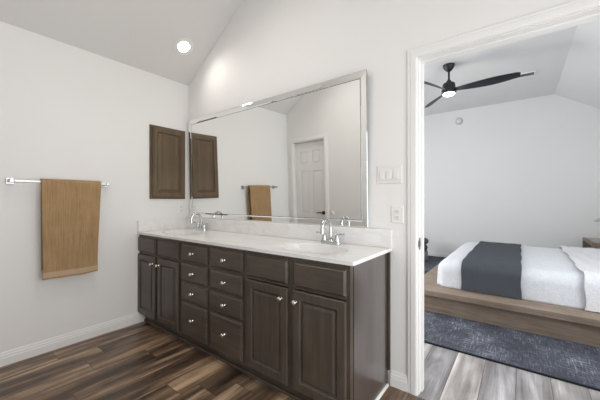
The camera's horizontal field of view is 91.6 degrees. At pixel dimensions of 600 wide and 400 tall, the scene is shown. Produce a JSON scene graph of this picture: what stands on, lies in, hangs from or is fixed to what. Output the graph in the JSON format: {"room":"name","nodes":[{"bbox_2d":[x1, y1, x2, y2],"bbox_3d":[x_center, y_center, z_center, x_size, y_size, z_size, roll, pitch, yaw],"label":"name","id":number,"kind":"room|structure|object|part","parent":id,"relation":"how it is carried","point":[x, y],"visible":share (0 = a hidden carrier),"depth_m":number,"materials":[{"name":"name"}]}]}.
{"room":"bathroom","nodes":[
{"label":"bathroom","id":0,"kind":"room"},
{"bbox_2d":[0,21,187,352],"bbox_3d":[-2.453,-0.076,1.873,0.120,2.569,3.750,0,0,37],"label":"wall","id":1,"kind":"structure","parent":0,"point":[68,112],"depth_m":2.47,"materials":[{"name":"paint"}]},
{"bbox_2d":[5,177,109,186],"bbox_3d":[-1.938,-0.146,2.389,0.080,0.048,0.667,0,0,37],"label":"towel bar","id":2,"kind":"object","parent":1,"relation":"attached to","point":[7,180],"visible":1,"depth_m":2.17,"materials":[{"name":"grey metal"}]},
{"bbox_2d":[40,178,100,279],"bbox_3d":[-1.877,0.223,2.412,0.069,0.788,0.404,0,0,37],"label":"towel","id":3,"kind":"object","parent":2,"relation":"hanging from","point":[70,209],"visible":1,"depth_m":2.38,"materials":[{"name":"beige fabric"}]},
{"bbox_2d":[0,312,143,366],"bbox_3d":[-1.973,1.160,2.397,0.016,0.098,1.335,0,0,37],"label":"baseboard","id":4,"kind":"structure","parent":1,"relation":"attached to","point":[8,357],"depth_m":2.42,"materials":[{"name":"wood"}]},
{"bbox_2d":[149,124,184,198],"bbox_3d":[-1.408,-0.398,3.127,0.037,0.762,0.390,0,0,37],"label":"medicine cabinet","id":5,"kind":"object","parent":1,"relation":"attached to","point":[166,145],"visible":1,"depth_m":3.09,"materials":[{"name":"brown wood"}]},
{"bbox_3d":[-1.399,-0.398,3.120,0.013,0.613,0.245,0,0,37],"label":"raised panel","id":6,"kind":"part","parent":5,"relation":"part of","materials":[{"name":"brown wood"}]},
{"bbox_2d":[178,203,183,213],"bbox_3d":[-1.330,0.089,3.254,0.008,0.120,0.068,0,0,37],"label":"wall outlet","id":7,"kind":"object","parent":1,"relation":"attached to","point":[180,205],"visible":1,"depth_m":3.25,"materials":[{"name":"white plastic"}]},
{"bbox_2d":[0,0,241,85],"bbox_3d":[-0.681,-1.711,0.553,4.540,0.961,3.720,0,0,37],"label":"ceiling","id":8,"kind":"structure","parent":0,"point":[140,34],"depth_m":2.58,"materials":[{"name":"paint"}]},
{"bbox_2d":[174,37,193,54],"bbox_3d":[-1.161,-1.537,2.911,0.162,0.109,0.192,0,0,37],"label":"recessed light","id":9,"kind":"object","parent":8,"relation":"in","point":[182,46],"visible":1,"depth_m":2.90,"materials":[{"name":"white plastic"}]},
{"bbox_2d":[0,321,599,399],"bbox_3d":[0.613,1.239,2.722,5.250,0.060,8.800,0,0,37],"label":"floor","id":10,"kind":"structure","parent":0,"point":[139,361],"depth_m":1.99,"materials":[{"name":"brown wood"}]},
{"bbox_2d":[138,234,390,399],"bbox_3d":[-0.515,0.770,2.390,2.344,0.878,0.587,0,0,37],"label":"vanity cabinet","id":11,"kind":"object","parent":10,"relation":"on","point":[305,329],"visible":0.97,"depth_m":1.83,"materials":[{"name":"wood"}]},
{"bbox_3d":[-1.466,0.812,2.788,0.232,0.464,0.014,0,0,37],"label":"raised panel","id":12,"kind":"part","parent":11,"relation":"part of","materials":[{"name":"brown wood"}]},
{"bbox_3d":[-1.465,0.429,2.789,0.346,0.146,0.019,0,0,37],"label":"false drawer","id":13,"kind":"part","parent":11,"relation":"part of","materials":[{"name":"brown wood"}]},
{"bbox_3d":[-1.465,0.812,2.789,0.346,0.578,0.019,0,0,37],"label":"door","id":14,"kind":"part","parent":11,"relation":"part of","materials":[{"name":"brown wood"}]},
{"bbox_3d":[-1.157,0.812,2.554,0.230,0.464,0.014,0,0,37],"label":"raised panel","id":15,"kind":"part","parent":11,"relation":"part of","materials":[{"name":"brown wood"}]},
{"bbox_3d":[-1.156,0.812,2.556,0.344,0.578,0.019,0,0,37],"label":"door","id":16,"kind":"part","parent":11,"relation":"part of","materials":[{"name":"brown wood"}]},
{"bbox_3d":[-1.156,0.429,2.556,0.344,0.146,0.019,0,0,37],"label":"false drawer","id":17,"kind":"part","parent":11,"relation":"part of","materials":[{"name":"brown wood"}]},
{"bbox_3d":[-0.846,0.965,2.322,0.356,0.268,0.019,0,0,37],"label":"drawer","id":18,"kind":"part","parent":11,"relation":"part of","materials":[{"name":"brown wood"}]},
{"bbox_3d":[-0.846,0.743,2.322,0.356,0.143,0.019,0,0,37],"label":"drawer","id":19,"kind":"part","parent":11,"relation":"part of","materials":[{"name":"brown wood"}]},
{"bbox_3d":[-0.846,0.584,2.322,0.356,0.143,0.019,0,0,37],"label":"drawer","id":20,"kind":"part","parent":11,"relation":"part of","materials":[{"name":"brown wood"}]},
{"bbox_3d":[-0.846,0.424,2.322,0.356,0.141,0.019,0,0,37],"label":"drawer","id":21,"kind":"part","parent":11,"relation":"part of","materials":[{"name":"brown wood"}]},
{"bbox_3d":[-0.645,1.200,2.246,2.310,0.017,0.016,0,0,37],"label":"toe moulding","id":22,"kind":"part","parent":11,"relation":"part of","materials":[{"name":"brown wood"}]},
{"bbox_3d":[-0.531,0.965,2.084,0.358,0.268,0.019,0,0,37],"label":"drawer","id":23,"kind":"part","parent":11,"relation":"part of","materials":[{"name":"brown wood"}]},
{"bbox_3d":[-0.531,0.743,2.084,0.358,0.143,0.019,0,0,37],"label":"drawer","id":24,"kind":"part","parent":11,"relation":"part of","materials":[{"name":"brown wood"}]},
{"bbox_3d":[-0.531,0.584,2.084,0.358,0.143,0.019,0,0,37],"label":"drawer","id":25,"kind":"part","parent":11,"relation":"part of","materials":[{"name":"brown wood"}]},
{"bbox_3d":[-0.531,0.424,2.084,0.358,0.141,0.019,0,0,37],"label":"drawer","id":26,"kind":"part","parent":11,"relation":"part of","materials":[{"name":"brown wood"}]},
{"bbox_2d":[137,217,392,265],"bbox_3d":[-0.502,0.327,2.397,2.359,0.277,0.560,0,0,37],"label":"countertop","id":27,"kind":"structure","parent":11,"relation":"on","point":[359,245],"depth_m":2.20,"materials":[{"name":"stone"}]},
{"bbox_2d":[163,231,202,234],"bbox_3d":[-1.149,0.391,2.856,0.462,0.151,0.324,0,0,37],"label":"basin","id":28,"kind":"object","parent":27,"relation":"in","point":[164,232],"depth_m":3.01,"materials":[{"name":"white ceramic"}]},
{"bbox_2d":[190,212,207,230],"bbox_3d":[-1.036,0.215,3.026,0.175,0.188,0.183,0,0,-10],"label":"faucet","id":29,"kind":"object","parent":27,"relation":"on","point":[202,227],"visible":0.99,"depth_m":3.00,"materials":[{"name":"silver metal"}]},
{"bbox_3d":[-1.062,0.204,2.992,0.042,0.166,0.146,0,0,37],"label":"spout","id":30,"kind":"part","parent":29,"relation":"part of","materials":[{"name":"silver metal"}]},
{"bbox_2d":[283,244,346,252],"bbox_3d":[0.091,0.391,1.919,0.462,0.151,0.324,0,0,37],"label":"basin","id":31,"kind":"object","parent":27,"relation":"in","point":[308,248],"depth_m":2.07,"materials":[{"name":"white ceramic"}]},
{"bbox_2d":[316,218,344,244],"bbox_3d":[0.213,0.215,2.082,0.175,0.188,0.183,0,0,-10],"label":"faucet","id":32,"kind":"object","parent":27,"relation":"on","point":[336,241],"visible":1,"depth_m":2.06,"materials":[{"name":"silver metal"}]},
{"bbox_3d":[0.188,0.204,2.048,0.042,0.166,0.146,0,0,37],"label":"spout","id":33,"kind":"part","parent":32,"relation":"part of","materials":[{"name":"silver metal"}]},
{"bbox_3d":[0.219,0.296,2.089,0.158,0.024,0.048,0,0,37],"label":"plate","id":34,"kind":"part","parent":32,"relation":"part of","materials":[{"name":"silver metal"}]},
{"bbox_3d":[0.261,0.262,2.058,0.044,0.050,0.044,0,0,37],"label":"handle","id":35,"kind":"part","parent":32,"relation":"part of","materials":[{"name":"silver metal"}]},
{"bbox_3d":[-0.215,0.812,1.843,0.242,0.464,0.014,0,0,37],"label":"raised panel","id":36,"kind":"part","parent":11,"relation":"part of","materials":[{"name":"brown wood"}]},
{"bbox_3d":[-0.214,0.812,1.844,0.356,0.578,0.019,0,0,37],"label":"door","id":37,"kind":"part","parent":11,"relation":"part of","materials":[{"name":"brown wood"}]},
{"bbox_3d":[-0.214,0.429,1.844,0.356,0.146,0.019,0,0,37],"label":"false drawer","id":38,"kind":"part","parent":11,"relation":"part of","materials":[{"name":"brown wood"}]},
{"bbox_3d":[0.099,0.812,1.606,0.235,0.464,0.014,0,0,37],"label":"raised panel","id":39,"kind":"part","parent":11,"relation":"part of","materials":[{"name":"brown wood"}]},
{"bbox_3d":[0.100,0.812,1.607,0.349,0.578,0.019,0,0,37],"label":"door","id":40,"kind":"part","parent":11,"relation":"part of","materials":[{"name":"brown wood"}]},
{"bbox_3d":[0.100,0.429,1.607,0.349,0.146,0.019,0,0,37],"label":"false drawer","id":41,"kind":"part","parent":11,"relation":"part of","materials":[{"name":"brown wood"}]},
{"bbox_3d":[0.426,0.770,1.733,0.018,0.878,0.497,0,0,37],"label":"panel","id":42,"kind":"part","parent":11,"relation":"part of","materials":[{"name":"brown wood"}]},
{"bbox_3d":[0.432,1.203,1.716,0.012,0.012,0.478,0,0,37],"label":"shoe mould","id":43,"kind":"part","parent":11,"relation":"part of","materials":[{"name":"wood"}]},
{"bbox_2d":[424,256,599,390],"bbox_3d":[2.497,1.202,3.986,3.457,0.012,4.136,0,0,37],"label":"area rug","id":44,"kind":"object","parent":10,"relation":"on","point":[575,363],"visible":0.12,"depth_m":2.39,"materials":[{"name":"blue carpet"}]},
{"bbox_2d":[424,238,428,261],"bbox_3d":[2.379,0.974,5.874,0.390,0.446,0.390,0,0,37],"label":"pouf","id":45,"kind":"object","parent":44,"relation":"on","point":[426,240],"visible":0.24,"depth_m":5.73,"materials":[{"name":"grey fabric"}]},
{"bbox_2d":[424,263,599,347],"bbox_3d":[2.857,1.078,3.520,2.300,0.238,2.440,0,0,37],"label":"frame","id":46,"kind":"object","parent":44,"relation":"on","point":[576,325],"visible":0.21,"depth_m":2.72,"materials":[{"name":"brown wood"}]},
{"bbox_3d":[2.950,0.824,3.460,2.010,0.270,1.905,0,0,37],"label":"mattress","id":47,"kind":"object","parent":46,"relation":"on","visible":0},
{"bbox_2d":[437,242,586,309],"bbox_3d":[2.939,0.810,3.456,2.067,0.297,1.968,0,0,37],"label":"coverlet","id":48,"kind":"object","parent":47,"relation":"on","point":[548,275],"visible":0.65,"depth_m":2.83,"materials":[{"name":"white fabric"}]},
{"bbox_2d":[461,241,521,299],"bbox_3d":[2.532,0.798,3.762,0.520,0.314,2.018,0,0,37],"label":"throw blanket","id":49,"kind":"object","parent":48,"relation":"on","point":[492,268],"visible":1,"depth_m":3.04,"materials":[{"name":"grey fabric"}]},
{"bbox_2d":[560,246,599,312],"bbox_3d":[3.395,0.790,3.108,0.804,0.331,2.048,0,0,37],"label":"sheet","id":50,"kind":"object","parent":48,"relation":"on","point":[587,260],"visible":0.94,"depth_m":2.69,"materials":[{"name":"white fabric"}]},
{"bbox_2d":[583,237,599,248],"bbox_3d":[4.604,0.900,4.350,0.514,0.596,0.770,0,0,37],"label":"nightstand","id":51,"kind":"object","parent":44,"relation":"on","point":[587,242],"visible":0.34,"depth_m":4.42,"materials":[{"name":"brown wood"}]},
{"bbox_2d":[188,0,571,383],"bbox_3d":[0.257,-0.516,2.251,5.250,3.450,0.120,0,0,37],"label":"wall","id":52,"kind":"structure","parent":0,"point":[267,48],"depth_m":2.03,"materials":[{"name":"paint"}]},
{"bbox_2d":[188,69,367,227],"bbox_3d":[-0.391,-0.354,2.641,2.142,1.082,0.014,0,1,37],"label":"wall mirror","id":53,"kind":"object","parent":52,"relation":"attached to","point":[299,156],"visible":0.94,"depth_m":2.41,"materials":[{"name":"grey mirror"}]},
{"bbox_2d":[186,217,392,247],"bbox_3d":[-0.343,0.249,2.607,2.359,0.120,0.032,0,0,37],"label":"backsplash","id":54,"kind":"structure","parent":52,"relation":"attached to","point":[374,237],"depth_m":2.32,"materials":[{"name":"stone"}]},
{"bbox_2d":[377,164,401,183],"bbox_3d":[0.585,-0.172,1.919,0.170,0.121,0.015,0,0,37],"label":"light switch","id":55,"kind":"object","parent":52,"relation":"attached to","point":[390,174],"visible":1,"depth_m":1.91,"materials":[{"name":"white plastic"}]},
{"bbox_2d":[391,205,403,223],"bbox_3d":[0.630,0.088,1.889,0.082,0.117,0.008,0,0,37],"label":"wall outlet","id":56,"kind":"object","parent":52,"relation":"attached to","point":[397,211],"visible":1,"depth_m":1.89,"materials":[{"name":"white plastic"}]},
{"bbox_2d":[390,370,406,391],"bbox_3d":[0.637,1.160,1.879,0.105,0.098,0.016,0,0,37],"label":"baseboard","id":57,"kind":"structure","parent":52,"relation":"attached to","point":[398,380],"depth_m":1.87,"materials":[{"name":"wood"}]},
{"bbox_2d":[407,0,599,395],"bbox_3d":[1.148,0.130,1.578,1.073,2.158,0.158,0,0,37],"label":"door frame","id":58,"kind":"structure","parent":52,"relation":"in","point":[572,13],"depth_m":1.81,"materials":[{"name":"wood"}]},
{"bbox_2d":[424,94,599,252],"bbox_3d":[3.214,-0.381,6.158,5.200,3.180,0.120,0,0,37],"label":"wall","id":59,"kind":"structure","parent":0,"point":[524,172],"depth_m":5.47,"materials":[{"name":"paint"}]},
{"bbox_2d":[428,251,450,256],"bbox_3d":[3.173,1.160,6.104,4.960,0.098,0.016,0,0,37],"label":"baseboard","id":60,"kind":"structure","parent":59,"relation":"attached to","point":[439,254],"depth_m":6.25,"materials":[{"name":"wood"}]},
{"bbox_2d":[455,118,462,124],"bbox_3d":[3.274,-1.638,6.010,0.140,0.140,0.044,0,0,37],"label":"smoke detector","id":61,"kind":"object","parent":59,"relation":"attached to","point":[458,121],"visible":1,"depth_m":6.00,"materials":[{"name":"grey plastic"}]},
{"bbox_2d":[424,20,599,115],"bbox_3d":[1.774,-1.601,4.251,5.200,0.741,4.900,0,0,37],"label":"ceiling","id":62,"kind":"structure","parent":0,"point":[566,62],"depth_m":4.15,"materials":[{"name":"paint"}]},
{"bbox_2d":[424,63,520,107],"bbox_3d":[2.169,-1.659,3.910,1.261,0.424,1.403,0,0,37],"label":"ceiling fan","id":63,"kind":"object","parent":62,"relation":"hanging from","point":[448,88],"visible":0.96,"depth_m":3.90,"materials":[{"name":"black metal"}]},
{"bbox_3d":[2.068,-1.535,4.456,0.145,0.056,0.721,0,0,4],"label":"blade","id":64,"kind":"part","parent":63,"relation":"part of","materials":[{"name":"black wood"}]},
{"bbox_3d":[1.676,-1.535,3.822,0.721,0.056,0.145,0,0,-26],"label":"blade","id":65,"kind":"part","parent":63,"relation":"part of","materials":[{"name":"black wood"}]},
{"bbox_3d":[2.414,-1.535,3.788,0.722,0.056,0.145,0,0,37],"label":"blade","id":66,"kind":"part","parent":63,"relation":"part of","materials":[{"name":"black wood"}]},
{"bbox_2d":[512,71,535,79],"bbox_3d":[3.328,-1.866,4.343,0.290,0.010,0.160,0,0,37],"label":"ceiling vent","id":67,"kind":"object","parent":62,"relation":"in","point":[531,73],"visible":0.63,"depth_m":4.31,"materials":[{"name":"white plastic"}]}
]}

